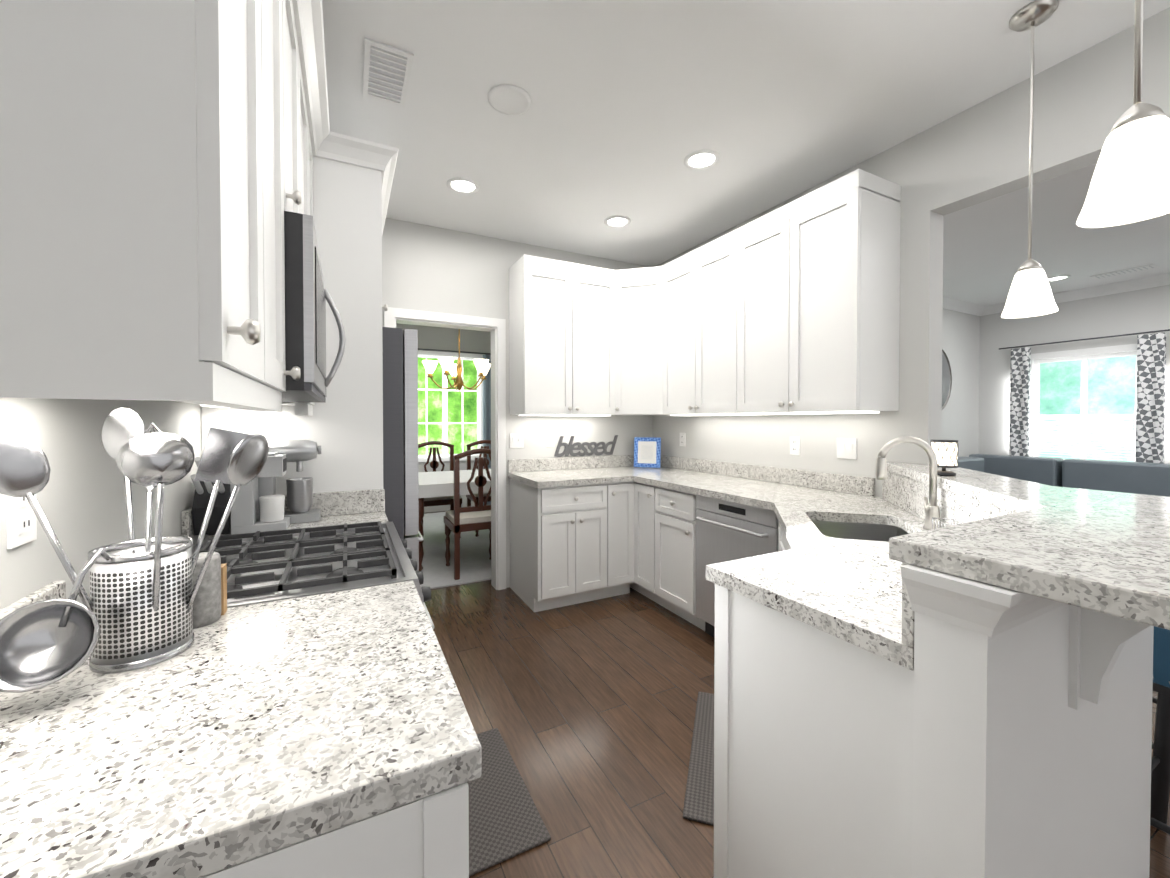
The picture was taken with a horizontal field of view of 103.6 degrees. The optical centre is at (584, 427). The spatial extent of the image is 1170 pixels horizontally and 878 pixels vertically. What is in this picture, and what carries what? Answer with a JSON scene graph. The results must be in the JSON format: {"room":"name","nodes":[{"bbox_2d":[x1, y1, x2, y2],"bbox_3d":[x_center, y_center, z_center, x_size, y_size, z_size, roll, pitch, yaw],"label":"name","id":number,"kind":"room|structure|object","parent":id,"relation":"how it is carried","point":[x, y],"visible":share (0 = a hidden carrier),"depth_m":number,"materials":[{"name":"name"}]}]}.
{"room":"kitchen","nodes":[
{"label":"kitchen","id":0,"kind":"room"},
{"bbox_2d":[0,398,201,609],"bbox_3d":[-0.590,-0.049,-0.086,0.120,2.740,6.870,0,1,-27],"label":"wall","id":1,"kind":"structure","parent":0,"point":[80,498],"depth_m":0.97,"materials":[{"name":"paint"}]},
{"bbox_2d":[6,494,36,548],"bbox_3d":[-0.970,0.143,0.795,0.008,0.115,0.070,0,1,-27],"label":"outlet","id":2,"kind":"object","parent":1,"relation":"attached to","point":[21,523],"visible":0.67,"depth_m":0.78,"materials":[{"name":"white plastic"}]},
{"bbox_2d":[0,0,295,399],"bbox_3d":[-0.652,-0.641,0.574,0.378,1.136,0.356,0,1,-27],"label":"upper cabinet","id":3,"kind":"object","parent":1,"relation":"attached to","point":[165,165],"depth_m":0.48,"materials":[{"name":"paint"}]},
{"bbox_2d":[168,108,319,407],"bbox_3d":[-1.239,-0.656,1.714,0.378,1.136,0.317,0,1,-27],"label":"upper cabinet","id":4,"kind":"object","parent":1,"relation":"attached to","point":[203,403],"depth_m":1.63,"materials":[{"name":"paint"}]},
{"bbox_2d":[292,0,307,214],"bbox_3d":[-0.945,-0.856,1.141,0.378,0.720,0.439,0,1,-27],"label":"upper cabinet","id":5,"kind":"object","parent":1,"relation":"attached to","point":[297,5],"depth_m":1.41,"materials":[{"name":"paint"}]},
{"bbox_2d":[304,32,311,215],"bbox_3d":[-1.093,-0.860,1.428,0.378,0.720,0.439,0,1,-27],"label":"upper cabinet","id":6,"kind":"object","parent":1,"relation":"attached to","point":[305,33],"depth_m":1.72,"materials":[{"name":"paint"}]},
{"bbox_2d":[279,211,345,402],"bbox_3d":[-0.967,-0.291,1.319,0.497,0.405,0.754,0,1,-27],"label":"microwave","id":7,"kind":"object","parent":6,"relation":"attached to","point":[307,295],"visible":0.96,"depth_m":1.06,"materials":[{"name":"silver metal"}]},
{"bbox_2d":[316,132,383,335],"bbox_3d":[-1.328,-0.871,2.167,0.638,0.720,0.533,0,1,-27],"label":"upper cabinet","id":8,"kind":"object","parent":1,"relation":"attached to","point":[349,176],"depth_m":2.00,"materials":[{"name":"paint"}]},
{"bbox_2d":[326,336,375,347],"bbox_3d":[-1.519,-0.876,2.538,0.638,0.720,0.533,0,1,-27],"label":"upper cabinet","id":9,"kind":"object","parent":1,"relation":"attached to","point":[351,341],"depth_m":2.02,"materials":[{"name":"paint"}]},
{"bbox_2d":[396,323,490,512],"bbox_3d":[-2.534,-0.142,6.589,3.980,2.740,0.120,0,1,-27],"label":"wall","id":10,"kind":"structure","parent":0,"point":[436,338],"depth_m":6.79,"materials":[{"name":"paint"}]},
{"bbox_2d":[418,350,484,461],"bbox_3d":[-2.292,-0.308,6.672,1.690,1.610,0.090,0,1,-27],"label":"dining room window","id":11,"kind":"structure","parent":10,"relation":"in","point":[479,390],"depth_m":6.81,"materials":[{"name":"paint"}]},
{"bbox_2d":[418,348,490,504],"bbox_3d":[-2.158,0.042,6.636,2.150,2.332,0.095,0,1,-27],"label":"curtain","id":12,"kind":"object","parent":10,"relation":"hanging from","point":[487,409],"visible":0.21,"depth_m":6.96,"materials":[{"name":"fabric"}]},
{"bbox_2d":[382,218,652,587],"bbox_3d":[-0.687,-0.101,3.660,3.140,2.740,0.120,0,1,-27],"label":"wall","id":13,"kind":"structure","parent":0,"point":[432,268],"depth_m":3.54,"materials":[{"name":"paint"}]},
{"bbox_2d":[384,307,505,589],"bbox_3d":[-1.043,0.214,3.481,0.870,2.115,0.156,0,1,-27],"label":"door frame","id":14,"kind":"structure","parent":13,"relation":"attached to","point":[496,327],"depth_m":3.59,"materials":[{"name":"paint"}]},
{"bbox_2d":[510,433,523,447],"bbox_3d":[-0.542,0.104,3.663,0.115,0.115,0.012,0,1,-27],"label":"light switch","id":15,"kind":"object","parent":13,"relation":"attached to","point":[516,440],"depth_m":3.66,"materials":[{"name":"white plastic"}]},
{"bbox_2d":[509,254,564,415],"bbox_3d":[-0.320,-0.676,3.576,0.443,1.148,0.348,0,1,-27],"label":"upper cabinet","id":16,"kind":"object","parent":13,"relation":"attached to","point":[536,284],"depth_m":3.41,"materials":[{"name":"paint"}]},
{"bbox_2d":[546,433,554,446],"bbox_3d":[-0.284,0.102,3.797,0.070,0.115,0.009,0,1,-27],"label":"light switch","id":17,"kind":"object","parent":13,"relation":"attached to","point":[550,442],"depth_m":3.79,"materials":[{"name":"white plastic"}]},
{"bbox_2d":[554,435,617,456],"bbox_3d":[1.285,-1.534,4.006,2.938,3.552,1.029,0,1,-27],"label":"blessed sign","id":18,"kind":"object","parent":13,"relation":"attached to","point":[569,448],"visible":1,"depth_m":3.93,"materials":[{"name":"grey metal"}]},
{"bbox_2d":[565,261,612,415],"bbox_3d":[-0.003,-0.678,3.719,0.484,1.148,0.384,0,1,-27],"label":"upper cabinet","id":19,"kind":"object","parent":13,"relation":"attached to","point":[588,289],"depth_m":3.57,"materials":[{"name":"paint"}]},
{"bbox_2d":[322,0,1169,305],"bbox_3d":[1.655,-1.503,3.036,8.750,0.080,10.400,0,1,-27],"label":"ceiling","id":20,"kind":"structure","parent":0,"point":[770,102],"depth_m":2.10,"materials":[{"name":"paint"}]},
{"bbox_2d":[363,37,413,106],"bbox_3d":[-0.813,-1.442,1.889,0.170,0.008,0.330,0,1,-27],"label":"ceiling vent","id":21,"kind":"object","parent":20,"relation":"in","point":[387,73],"visible":1,"depth_m":1.87,"materials":[{"name":"metal"}]},
{"bbox_2d":[422,329,490,390],"bbox_3d":[-1.269,-0.924,4.627,0.688,1.119,0.661,0,1,-27],"label":"dining chandelier","id":22,"kind":"object","parent":20,"relation":"hanging from","point":[481,365],"visible":0.88,"depth_m":4.53,"materials":[{"name":"white glass"}]},
{"bbox_2d":[447,177,478,193],"bbox_3d":[-0.735,-1.453,2.773,0.190,0.011,0.190,0,1,-27],"label":"recessed light","id":23,"kind":"object","parent":20,"relation":"in","point":[462,185],"visible":1,"depth_m":2.77,"materials":[{"name":"paint"}]},
{"bbox_2d":[488,84,530,114],"bbox_3d":[-0.332,-1.442,2.035,0.190,0.011,0.190,0,1,-27],"label":"ceiling speaker","id":24,"kind":"object","parent":20,"relation":"attached to","point":[507,99],"visible":1,"depth_m":2.02,"materials":[{"name":"paint"}]},
{"bbox_2d":[604,215,630,227],"bbox_3d":[0.230,-1.460,3.270,0.190,0.011,0.190,0,1,-27],"label":"recessed light","id":25,"kind":"object","parent":20,"relation":"in","point":[616,221],"visible":1,"depth_m":3.27,"materials":[{"name":"paint"}]},
{"bbox_2d":[684,149,719,169],"bbox_3d":[0.633,-1.449,2.499,0.190,0.011,0.190,0,1,-27],"label":"recessed light","id":26,"kind":"object","parent":20,"relation":"in","point":[702,159],"visible":1,"depth_m":2.49,"materials":[{"name":"paint"}]},
{"bbox_2d":[1001,0,1057,317],"bbox_3d":[1.559,-0.921,1.610,0.146,1.042,0.146,0,1,-27],"label":"pendant light","id":27,"kind":"object","parent":20,"relation":"hanging from","point":[1030,294],"visible":1,"depth_m":1.60,"materials":[{"name":"white glass"}]},
{"bbox_2d":[1047,275,1070,280],"bbox_3d":[4.677,-1.477,4.561,0.190,0.011,0.190,0,1,-27],"label":"recessed light","id":28,"kind":"object","parent":20,"relation":"in","point":[1057,278],"visible":0.88,"depth_m":4.54,"materials":[{"name":"paint"}]},
{"bbox_2d":[1076,0,1169,227],"bbox_3d":[0.988,-0.910,0.819,0.146,1.042,0.146,0,1,-27],"label":"pendant light","id":29,"kind":"object","parent":20,"relation":"hanging from","point":[1130,182],"visible":1,"depth_m":0.81,"materials":[{"name":"white glass"}]},
{"bbox_2d":[1090,264,1158,278],"bbox_3d":[5.105,-1.475,4.365,0.160,0.010,0.400,0,1,-27],"label":"ceiling vent","id":30,"kind":"object","parent":20,"relation":"in","point":[1129,270],"visible":1,"depth_m":4.34,"materials":[{"name":"metal"}]},
{"bbox_2d":[424,510,1169,877],"bbox_3d":[1.655,1.317,3.075,8.750,0.080,10.400,0,1,-27],"label":"floor","id":31,"kind":"structure","parent":0,"point":[586,710],"depth_m":2.06,"materials":[{"name":"brown wood"}]},
{"bbox_2d":[191,521,433,628],"bbox_3d":[-0.860,0.832,1.390,0.682,0.936,0.754,0,1,-27],"label":"gas range","id":32,"kind":"object","parent":31,"relation":"on","point":[269,566],"visible":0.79,"depth_m":1.32,"materials":[{"name":"metal"}]},
{"bbox_2d":[200,782,468,877],"bbox_3d":[-0.579,0.872,0.727,0.630,0.874,0.673,0,1,-27],"label":"base cabinet","id":33,"kind":"object","parent":31,"relation":"on","point":[426,837],"visible":0.04,"depth_m":0.51,"materials":[{"name":"paint"}]},
{"bbox_2d":[0,489,481,877],"bbox_3d":[-0.804,0.358,1.177,0.648,0.140,1.695,0,1,-27],"label":"countertop","id":34,"kind":"structure","parent":33,"relation":"on","point":[232,736],"depth_m":0.58,"materials":[{"name":"stone"}]},
{"bbox_2d":[0,408,268,692],"bbox_3d":[-0.740,0.178,0.778,0.341,0.429,0.264,0,1,-27],"label":"utensil holder","id":35,"kind":"object","parent":34,"relation":"on","point":[134,611],"visible":1,"depth_m":0.74,"materials":[{"name":"silver metal"}]},
{"bbox_2d":[192,552,226,628],"bbox_3d":[-0.779,0.325,0.930,0.073,0.132,0.083,0,1,-27],"label":"crock","id":36,"kind":"object","parent":34,"relation":"on","point":[210,604],"visible":0.5,"depth_m":0.92,"materials":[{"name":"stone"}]},
{"bbox_2d":[190,457,230,535],"bbox_3d":[-1.327,0.240,1.644,0.099,0.282,0.216,0,1,-27],"label":"knife block","id":37,"kind":"object","parent":34,"relation":"on","point":[202,493],"visible":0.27,"depth_m":1.61,"materials":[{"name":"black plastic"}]},
{"bbox_2d":[230,452,289,534],"bbox_3d":[-1.202,0.237,1.712,0.165,0.285,0.116,0,1,-27],"label":"pod coffee maker","id":38,"kind":"object","parent":34,"relation":"on","point":[245,511],"visible":0.77,"depth_m":1.68,"materials":[{"name":"grey plastic"}]},
{"bbox_2d":[258,439,321,523],"bbox_3d":[-1.194,0.212,1.844,0.242,0.331,0.096,0,1,-27],"label":"stand mixer","id":39,"kind":"object","parent":34,"relation":"on","point":[299,489],"visible":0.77,"depth_m":1.83,"materials":[{"name":"silver metal"}]},
{"bbox_2d":[382,327,423,570],"bbox_3d":[-1.317,0.411,2.426,0.824,1.750,0.920,0,1,-27],"label":"refrigerator","id":40,"kind":"object","parent":31,"relation":"on","point":[400,420],"visible":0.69,"depth_m":2.14,"materials":[{"name":"metal"}]},
{"bbox_2d":[419,512,490,588],"bbox_3d":[-1.777,1.243,5.041,3.550,0.011,3.060,0,1,-27],"label":"dining rug","id":41,"kind":"object","parent":31,"relation":"on","point":[475,563],"visible":0.07,"depth_m":4.45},
{"bbox_2d":[418,498,423,570],"bbox_3d":[-1.062,0.865,4.718,1.470,0.752,1.020,0,1,-27],"label":"dining table","id":42,"kind":"object","parent":41,"relation":"on","point":[421,516],"visible":0.12,"depth_m":4.00,"materials":[{"name":"brown wood"}]},
{"bbox_2d":[418,469,490,497],"bbox_3d":[-1.062,0.538,4.712,1.498,0.112,1.046,0,1,-27],"label":"tablecloth","id":43,"kind":"object","parent":42,"relation":"on","point":[437,484],"visible":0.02,"depth_m":4.16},
{"bbox_2d":[418,441,461,542],"bbox_3d":[-1.668,0.696,5.203,0.460,1.077,0.442,0,1,-27],"label":"dining chair","id":44,"kind":"object","parent":41,"relation":"on","point":[438,501],"visible":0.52,"depth_m":5.34,"materials":[{"name":"brown wood"}]},
{"bbox_2d":[444,448,490,579],"bbox_3d":[-0.974,0.712,4.074,0.460,1.077,0.442,0,1,-27],"label":"dining chair","id":45,"kind":"object","parent":41,"relation":"on","point":[458,519],"visible":0.73,"depth_m":3.87,"materials":[{"name":"brown wood"}]},
{"bbox_2d":[466,440,490,536],"bbox_3d":[-1.135,0.692,5.478,0.460,1.077,0.442,0,1,-27],"label":"dining chair","id":46,"kind":"object","parent":41,"relation":"on","point":[469,497],"visible":0.35,"depth_m":5.55,"materials":[{"name":"brown wood"}]},
{"bbox_2d":[467,728,550,876],"bbox_3d":[-0.446,1.290,1.601,0.465,0.012,0.585,0,1,-27],"label":"area rug","id":47,"kind":"object","parent":31,"relation":"on","point":[506,822],"visible":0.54,"depth_m":1.53,"materials":[{"name":"grey fabric"}]},
{"bbox_2d":[510,478,597,611],"bbox_3d":[-0.189,0.834,3.507,0.593,0.874,0.628,0,1,-27],"label":"base cabinet","id":48,"kind":"object","parent":31,"relation":"on","point":[554,530],"depth_m":3.22,"materials":[{"name":"paint"}]},
{"bbox_2d":[598,481,633,598],"bbox_3d":[0.115,0.832,3.636,0.308,0.874,0.678,0,1,-27],"label":"base cabinet","id":49,"kind":"object","parent":31,"relation":"on","point":[613,498],"depth_m":3.37,"materials":[{"name":"paint"}]},
{"bbox_2d":[630,482,657,602],"bbox_3d":[0.687,0.835,3.437,0.668,0.874,0.339,0,1,-27],"label":"base cabinet","id":50,"kind":"object","parent":31,"relation":"on","point":[643,497],"depth_m":3.35,"materials":[{"name":"paint"}]},
{"bbox_2d":[658,487,697,521],"bbox_3d":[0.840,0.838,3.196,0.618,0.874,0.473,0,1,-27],"label":"drawer","id":51,"kind":"object","parent":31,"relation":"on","point":[672,503],"depth_m":3.01,"materials":[{"name":"paint"}]},
{"bbox_2d":[683,691,713,825],"bbox_3d":[0.641,1.287,1.814,0.430,0.012,0.740,0,1,18],"label":"area rug","id":52,"kind":"object","parent":31,"relation":"on","point":[699,801],"visible":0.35,"depth_m":1.74,"materials":[{"name":"grey fabric"}]},
{"bbox_2d":[658,518,790,624],"bbox_3d":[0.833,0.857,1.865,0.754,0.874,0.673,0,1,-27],"label":"base cabinet","id":53,"kind":"object","parent":31,"relation":"on","point":[676,536],"depth_m":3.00,"materials":[{"name":"paint"}]},
{"bbox_2d":[696,495,778,637],"bbox_3d":[1.063,0.846,2.703,0.637,0.872,0.602,0,1,-27],"label":"dishwasher","id":54,"kind":"object","parent":31,"relation":"on","point":[727,531],"visible":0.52,"depth_m":2.63,"materials":[{"name":"metal"}]},
{"bbox_2d":[694,570,913,877],"bbox_3d":[0.662,0.866,1.189,0.443,0.874,0.568,0,1,-27],"label":"base cabinet","id":55,"kind":"object","parent":31,"relation":"on","point":[813,752],"depth_m":1.03,"materials":[{"name":"paint"}]},
{"bbox_2d":[508,455,1015,670],"bbox_3d":[0.605,0.313,2.546,1.621,0.193,3.051,0,1,-27],"label":"countertop","id":56,"kind":"structure","parent":55,"relation":"on","point":[853,592],"depth_m":1.63,"materials":[{"name":"stone"}]},
{"bbox_2d":[634,437,660,467],"bbox_3d":[0.541,0.216,4.000,0.230,0.260,0.044,0,1,18],"label":"picture frame","id":57,"kind":"object","parent":56,"relation":"on","point":[647,451],"visible":1,"depth_m":3.99,"materials":[{"name":"tile"}]},
{"bbox_2d":[811,520,908,541],"bbox_3d":[1.082,0.518,1.788,0.414,0.194,0.554,0,1,18],"label":"undermount sink","id":58,"kind":"object","parent":56,"relation":"in","point":[862,531],"visible":0.02,"depth_m":2.02,"materials":[{"name":"metal"}]},
{"bbox_2d":[875,436,940,529],"bbox_3d":[1.235,0.206,1.745,0.193,0.347,0.167,0,1,-27],"label":"gooseneck faucet","id":59,"kind":"object","parent":56,"relation":"on","point":[932,508],"visible":0.96,"depth_m":1.72,"materials":[{"name":"silver metal"}]},
{"bbox_2d":[932,517,961,528],"bbox_3d":[1.246,0.350,1.576,0.064,0.060,0.104,0,1,18],"label":"sponge caddy","id":60,"kind":"object","parent":56,"relation":"on","point":[945,524],"visible":0.35,"depth_m":1.59,"materials":[{"name":"silver metal"}]},
{"bbox_2d":[958,454,1169,496],"bbox_3d":[4.454,0.804,3.650,2.560,0.930,3.270,0,1,-27],"label":"sectional sofa","id":61,"kind":"object","parent":31,"relation":"on","point":[1144,478],"visible":0.17,"depth_m":4.59,"materials":[{"name":"fabric"}]},
{"bbox_2d":[1152,697,1156,748],"bbox_3d":[2.069,0.914,1.708,0.449,0.766,0.400,0,1,-27],"label":"bar stool","id":62,"kind":"object","parent":31,"relation":"on","point":[1154,700],"depth_m":1.81,"materials":[{"name":"black plastic"}]},
{"bbox_2d":[1150,626,1169,834],"bbox_3d":[1.784,0.920,1.257,0.449,0.766,0.400,0,1,-27],"label":"bar stool","id":63,"kind":"object","parent":31,"relation":"on","point":[1160,775],"visible":0.25,"depth_m":1.48,"materials":[{"name":"black wood"}]},
{"bbox_2d":[653,7,1169,497],"bbox_3d":[2.229,-0.069,1.299,0.120,2.740,6.750,0,1,-27],"label":"wall","id":64,"kind":"structure","parent":0,"point":[979,151],"depth_m":2.25,"materials":[{"name":"paint"}]},
{"bbox_2d":[613,266,660,415],"bbox_3d":[0.485,-0.679,3.812,0.666,1.148,0.666,0,1,-27],"label":"upper cabinet","id":65,"kind":"object","parent":64,"relation":"attached to","point":[636,291],"depth_m":3.62,"materials":[{"name":"paint"}]},
{"bbox_2d":[680,433,684,445],"bbox_3d":[0.822,0.101,3.889,0.009,0.115,0.070,0,1,-27],"label":"outlet","id":66,"kind":"object","parent":64,"relation":"attached to","point":[682,435],"depth_m":3.88,"materials":[{"name":"white plastic"}]},
{"bbox_2d":[661,225,744,415],"bbox_3d":[0.916,-0.672,3.283,0.383,1.148,0.866,0,1,-27],"label":"upper cabinet","id":67,"kind":"object","parent":64,"relation":"attached to","point":[703,289],"depth_m":3.14,"materials":[{"name":"paint"}]},
{"bbox_2d":[790,436,799,454],"bbox_3d":[1.326,0.114,2.911,0.009,0.115,0.070,0,1,-27],"label":"outlet","id":68,"kind":"object","parent":64,"relation":"attached to","point":[794,441],"depth_m":2.91,"materials":[{"name":"white plastic"}]},
{"bbox_2d":[745,169,900,414],"bbox_3d":[1.266,-0.663,2.642,0.348,1.148,0.826,0,1,-27],"label":"upper cabinet","id":69,"kind":"object","parent":64,"relation":"attached to","point":[792,308],"depth_m":2.35,"materials":[{"name":"paint"}]},
{"bbox_2d":[837,438,856,458],"bbox_3d":[1.480,0.118,2.609,0.011,0.115,0.115,0,1,-27],"label":"outlet","id":70,"kind":"object","parent":64,"relation":"attached to","point":[846,448],"depth_m":2.60,"materials":[{"name":"white plastic"}]},
{"bbox_2d":[941,309,979,456],"bbox_3d":[3.019,-0.118,4.872,4.560,2.740,0.120,0,1,-27],"label":"wall","id":71,"kind":"structure","parent":0,"point":[961,349],"depth_m":5.62,"materials":[{"name":"paint"}]},
{"bbox_2d":[942,349,951,409],"bbox_3d":[3.979,-0.554,5.274,0.820,0.820,0.026,0,1,-27],"label":"mirror","id":72,"kind":"object","parent":71,"relation":"attached to","point":[946,379],"visible":0.27,"depth_m":5.39,"materials":[{"name":"metal"}]},
{"bbox_2d":[943,296,985,315],"bbox_3d":[3.013,-1.436,4.735,4.260,0.099,0.085,0,1,-27],"label":"crown molding","id":73,"kind":"structure","parent":71,"relation":"attached to","point":[948,303],"depth_m":5.52,"materials":[{"name":"paint"}]},
{"bbox_2d":[900,564,1153,877],"bbox_3d":[1.184,0.764,1.493,1.770,1.069,1.303,0,1,-27],"label":"wall","id":74,"kind":"structure","parent":0,"point":[1032,732],"depth_m":0.81,"materials":[{"name":"paint"}]},
{"bbox_2d":[886,461,1169,629],"bbox_3d":[1.205,0.209,1.472,1.756,0.040,1.429,0,1,-27],"label":"raised bar","id":75,"kind":"object","parent":74,"relation":"on","point":[1105,552],"visible":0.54,"depth_m":0.79,"materials":[{"name":"stone"}]},
{"bbox_2d":[930,440,957,475],"bbox_3d":[1.387,0.116,1.778,0.086,0.136,0.086,0,1,-27],"label":"tablet","id":76,"kind":"object","parent":75,"relation":"on","point":[946,452],"visible":0.71,"depth_m":1.75,"materials":[{"name":"black plastic"}]},
{"bbox_2d":[978,285,1169,463],"bbox_3d":[6.424,-0.094,3.112,0.120,2.740,6.130,0,1,-27],"label":"wall","id":77,"kind":"structure","parent":0,"point":[1139,311],"depth_m":5.16,"materials":[{"name":"paint"}]},
{"bbox_2d":[980,273,1169,315],"bbox_3d":[6.332,-1.412,3.046,0.085,0.099,6.130,0,1,-27],"label":"crown molding","id":78,"kind":"structure","parent":77,"relation":"attached to","point":[1073,295],"depth_m":4.79,"materials":[{"name":"paint"}]},
{"bbox_2d":[1029,344,1136,461],"bbox_3d":[5.404,-0.115,4.999,0.105,1.470,1.000,0,1,-27],"label":"living room window","id":79,"kind":"structure","parent":77,"relation":"in","point":[1089,353],"depth_m":5.01,"materials":[{"name":"glass"},{"name":"white vinyl frame"}]},
{"bbox_2d":[999,329,1169,462],"bbox_3d":[5.311,0.137,4.943,0.074,2.168,1.400,0,1,-27],"label":"curtain","id":80,"kind":"object","parent":79,"relation":"hanging from","point":[1150,394],"visible":0.73,"depth_m":4.53,"materials":[{"name":"fabric"}]},
{"label":"outside","id":81,"kind":"structure","parent":0,"visible":0},
{"bbox_2d":[418,357,476,454],"bbox_3d":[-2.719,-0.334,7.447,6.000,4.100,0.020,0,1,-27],"label":"outside view","id":82,"kind":"object","parent":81,"point":[434,410],"depth_m":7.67,"materials":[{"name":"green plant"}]},
{"bbox_2d":[1039,355,1135,461],"bbox_3d":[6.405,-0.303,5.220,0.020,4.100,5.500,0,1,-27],"label":"outside view","id":83,"kind":"object","parent":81,"point":[1111,385],"depth_m":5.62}
]}

